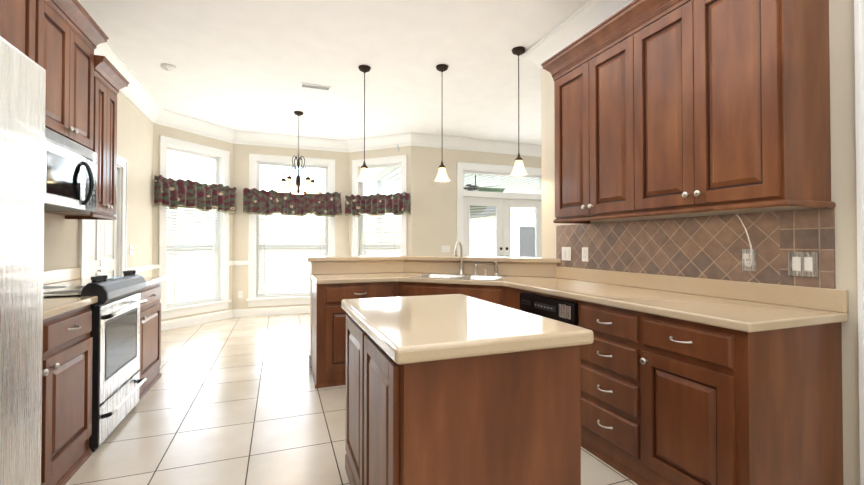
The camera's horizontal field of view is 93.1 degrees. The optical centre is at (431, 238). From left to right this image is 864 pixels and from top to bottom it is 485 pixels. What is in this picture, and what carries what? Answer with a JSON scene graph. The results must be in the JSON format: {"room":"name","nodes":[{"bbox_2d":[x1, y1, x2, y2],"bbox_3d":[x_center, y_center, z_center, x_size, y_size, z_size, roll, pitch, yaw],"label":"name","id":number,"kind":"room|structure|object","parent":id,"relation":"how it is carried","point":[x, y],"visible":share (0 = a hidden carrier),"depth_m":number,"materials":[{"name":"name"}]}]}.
{"room":"kitchen","nodes":[
{"label":"kitchen","id":0,"kind":"room"},
{"bbox_2d":[43,91,152,276],"bbox_3d":[-2.438,-0.333,1.675,0.150,3.130,8.412,0,-1,-20],"label":"wall","id":1,"kind":"structure","parent":0,"point":[134,136],"depth_m":4.79,"materials":[{"name":"beige paint"}]},
{"bbox_2d":[0,0,7,41],"bbox_3d":[-2.127,-0.875,1.568,0.349,1.330,0.782,0,-1,-20],"label":"upper cabinet","id":2,"kind":"object","parent":1,"relation":"attached to","point":[3,3],"depth_m":2.02,"materials":[{"name":"brown wood"}]},
{"bbox_2d":[8,0,47,128],"bbox_3d":[-2.308,-0.868,2.054,0.349,1.330,0.504,0,-1,-20],"label":"upper cabinet","id":3,"kind":"object","parent":1,"relation":"attached to","point":[27,19],"depth_m":2.24,"materials":[{"name":"brown wood"}]},
{"bbox_2d":[43,267,80,282],"bbox_3d":[-2.595,0.280,2.336,0.019,0.100,2.575,0,-1,-20],"label":"backsplash","id":4,"kind":"structure","parent":1,"relation":"attached to","point":[59,276],"depth_m":3.22,"materials":[{"name":"beige stone"}]},
{"bbox_2d":[48,0,99,151],"bbox_3d":[-2.504,-1.084,2.582,0.349,0.885,0.760,0,-1,-20],"label":"upper cabinet","id":5,"kind":"object","parent":1,"relation":"attached to","point":[58,41],"depth_m":2.67,"materials":[{"name":"brown wood"}]},
{"bbox_2d":[44,128,96,211],"bbox_3d":[-2.466,-0.417,2.588,0.430,0.436,0.749,0,-1,-20],"label":"over-the-range microwave","id":6,"kind":"object","parent":5,"relation":"attached to","point":[70,175],"visible":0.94,"depth_m":2.60,"materials":[{"name":"grey metal"}]},
{"bbox_2d":[44,56,119,219],"bbox_3d":[-2.718,-0.770,3.152,0.349,1.160,0.455,0,-1,-20],"label":"upper cabinet","id":7,"kind":"object","parent":1,"relation":"attached to","point":[106,99],"depth_m":3.20,"materials":[{"name":"brown wood"}]},
{"bbox_2d":[85,170,117,277],"bbox_3d":[-3.270,0.246,4.030,0.066,2.006,0.872,0,-1,-20],"label":"bifold door","id":8,"kind":"structure","parent":1,"relation":"in","point":[101,247],"depth_m":4.06,"materials":[{"name":"white paint"}]},
{"bbox_2d":[78,155,127,278],"bbox_3d":[-3.299,0.189,4.020,0.176,2.145,1.110,0,-1,-20],"label":"door frame","id":9,"kind":"structure","parent":1,"relation":"attached to","point":[122,211],"depth_m":4.46,"materials":[{"name":"white wood"}]},
{"bbox_2d":[130,245,133,254],"bbox_3d":[-3.512,0.131,4.795,0.021,0.115,0.116,0,-1,-20],"label":"light switch","id":10,"kind":"object","parent":1,"relation":"attached to","point":[131,249],"visible":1,"depth_m":4.78,"materials":[{"name":"white plastic"}]},
{"bbox_2d":[152,123,232,320],"bbox_3d":[-3.620,-0.277,6.193,0.150,3.130,1.397,0,-1,25],"label":"wall","id":11,"kind":"structure","parent":0,"point":[162,130],"depth_m":5.93,"materials":[{"name":"beige paint"}]},
{"bbox_2d":[153,175,236,212],"bbox_3d":[-3.471,-0.635,6.137,0.172,0.463,1.310,0,-1,25],"label":"valance","id":12,"kind":"object","parent":11,"relation":"attached to","point":[171,193],"visible":1,"depth_m":5.98,"materials":[{"name":"fabric"}]},
{"bbox_2d":[158,135,231,319],"bbox_3d":[-3.588,-0.149,6.177,0.198,2.555,1.160,0,-1,25],"label":"bay window","id":13,"kind":"structure","parent":11,"relation":"in","point":[220,157],"depth_m":6.21,"materials":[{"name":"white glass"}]},
{"bbox_2d":[166,208,219,305],"bbox_3d":[-3.592,0.126,6.175,0.069,1.665,0.856,0,-1,25],"label":"window blind","id":14,"kind":"object","parent":13,"relation":"attached to","point":[185,259],"visible":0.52,"depth_m":6.16,"materials":[{"name":"white plastic"}]},
{"bbox_2d":[94,0,633,156],"bbox_3d":[1.441,-1.700,3.667,8.500,0.184,9.100,0,-1,-20],"label":"crown molding","id":15,"kind":"structure","parent":11,"relation":"attached to","point":[586,17],"depth_m":6.10,"materials":[{"name":"white wood"}]},
{"bbox_2d":[232,144,348,308],"bbox_3d":[-2.424,-0.265,7.143,2.024,3.130,0.150,0,-1,-20],"label":"wall","id":16,"kind":"structure","parent":0,"point":[240,230],"depth_m":6.82,"materials":[{"name":"beige paint"}]},
{"bbox_2d":[127,261,247,272],"bbox_3d":[-2.051,0.395,6.135,3.698,0.075,1.984,0,-1,-20],"label":"trim","id":17,"kind":"structure","parent":16,"relation":"attached to","point":[147,268],"depth_m":5.53,"materials":[{"name":"white wood"}]},
{"bbox_2d":[161,306,309,330],"bbox_3d":[0.603,1.220,5.879,8.499,0.130,4.299,0,-1,-20],"label":"baseboard","id":18,"kind":"structure","parent":16,"relation":"attached to","point":[189,321],"depth_m":6.68,"materials":[{"name":"white wood"}]},
{"bbox_2d":[238,291,242,297],"bbox_3d":[-3.169,0.925,6.765,0.070,0.115,0.008,0,-1,-20],"label":"outlet","id":19,"kind":"object","parent":16,"relation":"attached to","point":[240,294],"visible":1,"depth_m":6.76,"materials":[{"name":"white plastic"}]},
{"bbox_2d":[246,154,334,306],"bbox_3d":[-2.412,-0.138,7.108,1.460,2.555,0.198,0,-1,-20],"label":"bay window","id":20,"kind":"structure","parent":16,"relation":"in","point":[256,161],"depth_m":6.97,"materials":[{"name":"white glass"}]},
{"bbox_2d":[257,214,326,295],"bbox_3d":[-2.413,0.137,7.109,1.156,1.665,0.069,0,-1,-20],"label":"window blind","id":21,"kind":"object","parent":20,"relation":"attached to","point":[267,261],"visible":0.75,"depth_m":7.08,"materials":[{"name":"white plastic"}]},
{"bbox_2d":[243,188,341,216],"bbox_3d":[-2.348,-0.605,7.005,1.606,0.460,0.171,0,-1,-20],"label":"valance","id":22,"kind":"object","parent":16,"relation":"attached to","point":[263,202],"visible":0.9,"depth_m":6.96,"materials":[{"name":"fabric"}]},
{"bbox_2d":[78,0,588,144],"bbox_3d":[1.067,-1.855,3.529,9.600,0.120,9.400,0,-1,-20],"label":"ceiling","id":23,"kind":"structure","parent":0,"point":[247,65],"depth_m":4.13,"materials":[{"name":"white paint"}]},
{"bbox_2d":[161,63,175,70],"bbox_3d":[-2.730,-1.767,4.235,0.132,0.038,0.132,0,-1,-20],"label":"smoke detector","id":24,"kind":"object","parent":23,"relation":"attached to","point":[167,67],"visible":1,"depth_m":4.21,"materials":[{"name":"white plastic"}]},
{"bbox_2d":[277,111,318,193],"bbox_3d":[-1.871,-1.192,5.732,0.562,1.150,0.542,0,-1,-20],"label":"chandelier","id":25,"kind":"object","parent":23,"relation":"hanging from","point":[287,186],"visible":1,"depth_m":5.68,"materials":[{"name":"white glass"}]},
{"bbox_2d":[300,83,330,90],"bbox_3d":[-1.359,-1.772,4.779,0.340,0.014,0.125,0,-1,-20],"label":"ceiling vent","id":26,"kind":"object","parent":23,"relation":"in","point":[315,86],"visible":0.96,"depth_m":4.77,"materials":[{"name":"grey metal"}]},
{"bbox_2d":[357,65,371,181],"bbox_3d":[-0.703,-1.192,4.259,0.156,1.186,0.156,0,-1,-20],"label":"pendant light","id":27,"kind":"object","parent":23,"relation":"hanging from","point":[364,176],"visible":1,"depth_m":4.24,"materials":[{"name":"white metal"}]},
{"bbox_2d":[435,64,449,181],"bbox_3d":[0.104,-1.192,4.240,0.156,1.186,0.156,0,-1,-20],"label":"pendant light","id":28,"kind":"object","parent":23,"relation":"hanging from","point":[442,176],"visible":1,"depth_m":4.20,"materials":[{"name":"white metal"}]},
{"bbox_2d":[511,46,526,175],"bbox_3d":[0.820,-1.197,3.867,0.156,1.186,0.156,0,-1,-20],"label":"pendant light","id":29,"kind":"object","parent":23,"relation":"hanging from","point":[518,168],"visible":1,"depth_m":3.84,"materials":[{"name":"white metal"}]},
{"bbox_2d":[65,313,637,484],"bbox_3d":[1.067,1.315,3.490,9.600,0.120,9.400,0,-1,-20],"label":"floor","id":30,"kind":"structure","parent":0,"point":[236,401],"depth_m":2.79,"materials":[{"name":"beige tile"}]},
{"bbox_2d":[0,36,45,484],"bbox_3d":[-1.545,0.300,0.860,0.898,1.844,0.891,0,-1,-20],"label":"refrigerator","id":31,"kind":"object","parent":30,"relation":"on","point":[22,121],"visible":1,"depth_m":1.28,"materials":[{"name":"grey metal"}]},
{"bbox_2d":[41,303,93,484],"bbox_3d":[-2.048,0.798,1.738,0.629,0.871,1.085,0,-1,-20],"label":"base cabinet","id":32,"kind":"object","parent":30,"relation":"on","point":[67,356],"depth_m":2.05,"materials":[{"name":"brown wood"}]},
{"bbox_2d":[43,296,97,322],"bbox_3d":[-2.042,0.342,1.747,0.643,0.039,1.087,0,-1,-20],"label":"countertop","id":33,"kind":"structure","parent":32,"relation":"on","point":[52,307],"depth_m":2.09,"materials":[{"name":"beige stone"}]},
{"bbox_2d":[43,270,147,451],"bbox_3d":[-2.317,0.736,2.629,0.693,1.016,0.758,0,-1,-20],"label":"range","id":34,"kind":"object","parent":30,"relation":"on","point":[117,382],"visible":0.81,"depth_m":2.57,"materials":[{"name":"silver metal"}]},
{"bbox_2d":[43,283,160,400],"bbox_3d":[-2.629,0.817,3.293,0.629,0.871,0.695,0,-1,-20],"label":"base cabinet","id":35,"kind":"object","parent":30,"relation":"on","point":[150,311],"depth_m":3.39,"materials":[{"name":"brown wood"}]},
{"bbox_2d":[43,277,164,286],"bbox_3d":[-2.626,0.361,3.313,0.643,0.039,0.721,0,-1,-20],"label":"countertop","id":36,"kind":"structure","parent":35,"relation":"on","point":[149,280],"depth_m":3.33,"materials":[{"name":"beige stone"}]},
{"bbox_2d":[310,277,345,388],"bbox_3d":[-0.754,0.824,3.803,0.662,0.870,0.571,0,-1,-20],"label":"base cabinet","id":37,"kind":"object","parent":30,"relation":"on","point":[328,346],"depth_m":3.47,"materials":[{"name":"brown wood"}]},
{"bbox_2d":[341,294,593,484],"bbox_3d":[0.037,0.779,1.821,0.720,0.910,1.120,0,-1,-20],"label":"kitchen island","id":38,"kind":"object","parent":30,"relation":"on","point":[453,389],"visible":1,"depth_m":1.36,"materials":[{"name":"brown wood"}]},
{"bbox_2d":[341,294,593,363],"bbox_3d":[0.037,0.349,1.826,0.720,0.051,1.120,0,-1,-20],"label":"island countertop","id":39,"kind":"structure","parent":38,"relation":"on","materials":[{"name":"beige stone"}]},
{"bbox_2d":[390,269,561,284],"bbox_3d":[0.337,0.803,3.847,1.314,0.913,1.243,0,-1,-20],"label":"countertop","id":40,"kind":"structure","parent":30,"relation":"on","point":[423,276],"depth_m":3.80,"materials":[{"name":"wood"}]},
{"bbox_2d":[520,293,577,325],"bbox_3d":[1.025,0.823,2.861,0.582,0.847,0.602,0,-1,-20],"label":"dishwasher","id":41,"kind":"object","parent":30,"relation":"on","point":[564,311],"visible":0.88,"depth_m":2.70,"materials":[{"name":"black plastic"}]},
{"bbox_2d":[580,349,633,481],"bbox_3d":[1.263,0.805,2.337,0.639,0.870,0.540,0,-1,-20],"label":"base cabinet","id":42,"kind":"object","parent":30,"relation":"on","point":[606,379],"depth_m":2.23,"materials":[{"name":"brown wood"}]},
{"bbox_2d":[634,325,842,484],"bbox_3d":[1.419,0.800,1.920,0.639,0.870,0.500,0,-1,-20],"label":"base cabinet","id":43,"kind":"object","parent":30,"relation":"on","point":[693,381],"depth_m":1.72,"materials":[{"name":"brown wood"}]},
{"bbox_2d":[311,273,847,352],"bbox_3d":[0.324,0.356,2.870,2.030,0.039,3.085,0,-1,-20],"label":"countertop","id":44,"kind":"structure","parent":43,"relation":"on","point":[618,316],"depth_m":2.22,"materials":[{"name":"beige stone"}]},
{"bbox_2d":[410,274,506,280],"bbox_3d":[0.240,0.423,3.700,0.845,0.251,0.845,0,-1,-20],"label":"sink","id":45,"kind":"object","parent":44,"relation":"in","point":[413,277],"depth_m":3.77,"materials":[{"name":"silver metal"}]},
{"bbox_2d":[455,241,498,275],"bbox_3d":[0.403,0.186,3.870,0.385,0.326,0.322,0,-1,-20],"label":"faucet","id":46,"kind":"object","parent":44,"relation":"on","point":[469,268],"depth_m":3.92,"materials":[{"name":"silver metal"}]},
{"bbox_2d":[310,260,402,352],"bbox_3d":[-0.734,0.745,4.194,0.977,1.037,0.120,0,-1,-20],"label":"wall","id":47,"kind":"structure","parent":0,"point":[360,273],"depth_m":4.03,"materials":[{"name":"beige paint"}]},
{"bbox_2d":[309,352,310,368],"bbox_3d":[-1.200,1.196,4.014,0.016,0.130,0.120,0,-1,-20],"label":"baseboard","id":48,"kind":"structure","parent":47,"relation":"attached to","point":[309,360],"depth_m":3.96,"materials":[{"name":"white wood"}]},
{"bbox_2d":[311,261,401,272],"bbox_3d":[-0.736,0.290,4.128,0.922,0.126,0.011,0,-1,-20],"label":"backsplash","id":49,"kind":"structure","parent":47,"relation":"attached to","point":[330,266],"depth_m":4.11,"materials":[{"name":"beige stone"}]},
{"bbox_2d":[349,146,410,255],"bbox_3d":[-0.926,-0.264,7.222,1.335,3.130,0.150,0,-1,25],"label":"wall","id":50,"kind":"structure","parent":0,"point":[387,152],"depth_m":7.09,"materials":[{"name":"beige paint"}]},
{"bbox_2d":[345,192,410,216],"bbox_3d":[-0.950,-0.582,7.061,1.294,0.406,0.171,0,-1,25],"label":"valance","id":51,"kind":"object","parent":50,"relation":"attached to","point":[397,204],"visible":1,"depth_m":7.03,"materials":[{"name":"fabric"}]},
{"bbox_2d":[352,155,406,255],"bbox_3d":[-0.913,-0.137,7.175,1.160,2.555,0.198,0,-1,25],"label":"bay window","id":52,"kind":"structure","parent":50,"relation":"in","point":[381,162],"depth_m":7.22,"materials":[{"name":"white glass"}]},
{"bbox_2d":[359,213,400,255],"bbox_3d":[-0.911,0.138,7.176,0.856,1.665,0.069,0,-1,25],"label":"window blind","id":53,"kind":"object","parent":52,"relation":"attached to","point":[372,239],"visible":0.38,"depth_m":7.18,"materials":[{"name":"white plastic"}]},
{"bbox_2d":[411,146,540,255],"bbox_3d":[1.942,-0.257,7.812,4.950,3.130,0.150,0,-1,-20],"label":"wall","id":54,"kind":"structure","parent":0,"point":[433,216],"depth_m":7.04,"materials":[{"name":"beige paint"}]},
{"bbox_2d":[442,246,449,251],"bbox_3d":[0.242,0.179,7.086,0.162,0.115,0.010,0,-1,-20],"label":"light switch","id":55,"kind":"object","parent":54,"relation":"attached to","point":[445,248],"visible":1,"depth_m":7.08,"materials":[{"name":"white plastic"}]},
{"bbox_2d":[457,162,541,255],"bbox_3d":[1.335,-0.017,7.565,1.970,2.645,0.173,0,-1,-20],"label":"transom","id":56,"kind":"object","parent":54,"relation":"in","point":[479,168],"visible":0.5,"depth_m":7.39,"materials":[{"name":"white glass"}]},
{"bbox_2d":[463,197,503,256],"bbox_3d":[0.935,0.278,7.408,0.852,2.040,0.123,0,-1,-20],"label":"door leaf","id":57,"kind":"structure","parent":56,"relation":"attached to","point":[497,203],"depth_m":7.44,"materials":[{"name":"white paint"}]},
{"bbox_2d":[504,199,541,257],"bbox_3d":[1.737,0.281,7.707,0.852,2.040,0.123,0,-1,-20],"label":"door leaf","id":58,"kind":"structure","parent":56,"relation":"attached to","point":[517,203],"depth_m":7.73,"materials":[{"name":"white paint"}]},
{"bbox_2d":[403,260,555,277],"bbox_3d":[0.412,0.742,3.956,1.104,1.037,1.080,0,-1,-20],"label":"wall","id":59,"kind":"structure","parent":0,"point":[409,260],"depth_m":4.01,"materials":[{"name":"beige paint"}]},
{"bbox_2d":[305,255,559,262],"bbox_3d":[-0.090,0.201,3.929,2.069,0.042,1.479,0,-1,-20],"label":"raised bar","id":60,"kind":"object","parent":59,"relation":"on","point":[437,258],"visible":1,"depth_m":4.02,"materials":[{"name":"beige stone"}]},
{"bbox_2d":[541,0,859,484],"bbox_3d":[1.965,-0.334,1.604,0.150,3.130,4.900,0,-1,-20],"label":"wall","id":61,"kind":"structure","parent":0,"point":[842,106],"depth_m":1.80,"materials":[{"name":"beige paint"}]},
{"bbox_2d":[549,12,642,219],"bbox_3d":[1.243,-0.764,2.822,0.351,1.220,0.822,0,-1,-20],"label":"upper cabinet","id":62,"kind":"object","parent":61,"relation":"attached to","point":[587,96],"depth_m":2.78,"materials":[{"name":"brown wood"}]},
{"bbox_2d":[556,208,835,288],"bbox_3d":[1.454,0.054,2.737,0.009,0.362,1.950,0,-1,-20],"label":"tile backsplash","id":63,"kind":"structure","parent":61,"relation":"attached to","point":[711,247],"depth_m":2.34,"materials":[{"name":"tile"}]},
{"bbox_2d":[562,247,570,260],"bbox_3d":[1.153,0.130,3.515,0.010,0.115,0.116,0,-1,-20],"label":"light switch","id":64,"kind":"object","parent":63,"relation":"attached to","point":[566,253],"visible":1,"depth_m":3.51,"materials":[{"name":"white plastic"}]},
{"bbox_2d":[582,247,587,261],"bbox_3d":[1.234,0.127,3.300,0.008,0.115,0.070,0,-1,-20],"label":"outlet","id":65,"kind":"object","parent":63,"relation":"attached to","point":[585,254],"visible":1,"depth_m":3.29,"materials":[{"name":"white plastic"}]},
{"bbox_2d":[736,214,756,270],"bbox_3d":[1.645,0.018,2.149,0.043,0.305,0.083,0,-1,-20],"label":"outlet","id":66,"kind":"object","parent":63,"relation":"attached to","point":[749,259],"visible":0.98,"depth_m":2.13,"materials":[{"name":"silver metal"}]},
{"bbox_2d":[788,252,817,276],"bbox_3d":[1.745,0.120,1.927,0.010,0.115,0.116,0,-1,-20],"label":"light switch","id":67,"kind":"object","parent":63,"relation":"attached to","point":[803,264],"visible":1,"depth_m":1.92,"materials":[{"name":"silver metal"}]},
{"bbox_2d":[554,265,848,312],"bbox_3d":[1.458,0.285,2.707,0.020,0.100,1.986,0,-1,-20],"label":"backsplash","id":68,"kind":"structure","parent":61,"relation":"attached to","point":[808,297],"depth_m":2.25,"materials":[{"name":"beige stone"}]},
{"bbox_2d":[621,0,834,215],"bbox_3d":[1.487,-0.772,2.168,0.351,1.220,0.822,0,-1,-20],"label":"upper cabinet","id":69,"kind":"object","parent":61,"relation":"attached to","point":[693,106],"depth_m":1.94,"materials":[{"name":"brown wood"}]},
{"bbox_2d":[854,0,863,484],"bbox_3d":[2.070,-0.046,1.276,0.176,2.545,1.150,0,-1,-20],"label":"door frame","id":70,"kind":"structure","parent":61,"relation":"attached to","point":[859,55],"depth_m":1.73,"materials":[{"name":"white wood"}]},
{"label":"outside","id":71,"kind":"structure","parent":0,"visible":0},
{"bbox_2d":[167,252,400,300],"bbox_3d":[-4.160,1.737,25.071,130.000,0.175,130.000,0,-1,-20],"label":"ground","id":72,"kind":"structure","parent":71,"point":[259,271],"depth_m":22.98,"materials":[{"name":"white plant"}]},
{"bbox_2d":[368,144,538,254],"bbox_3d":[1.367,-0.806,9.718,5.600,4.524,3.790,0,-1,-20],"label":"porch","id":73,"kind":"object","parent":72,"relation":"on","point":[510,183],"depth_m":10.13,"materials":[{"name":"concrete"}]},
{"bbox_2d":[464,175,500,190],"bbox_3d":[0.993,-1.232,9.340,1.208,0.430,1.192,0,-1,-20],"label":"fan","id":74,"kind":"object","parent":73,"relation":"hanging from","point":[473,188],"depth_m":9.25,"materials":[{"name":"grey metal"}]},
{"bbox_2d":[470,187,503,215],"bbox_3d":[4.764,-3.857,23.148,15.158,11.012,14.049,0,-1,-20],"label":"trees","id":75,"kind":"object","parent":72,"relation":"on","point":[495,189],"depth_m":15.29,"materials":[{"name":"green plant"}]},
{"bbox_2d":[470,189,535,256],"bbox_3d":[6.123,-1.160,29.585,14.400,5.720,19.600,0,-1,-20],"label":"neighbouring house","id":76,"kind":"structure","parent":72,"relation":"on","point":[520,229],"depth_m":18.62,"materials":[{"name":"white"}]}
]}

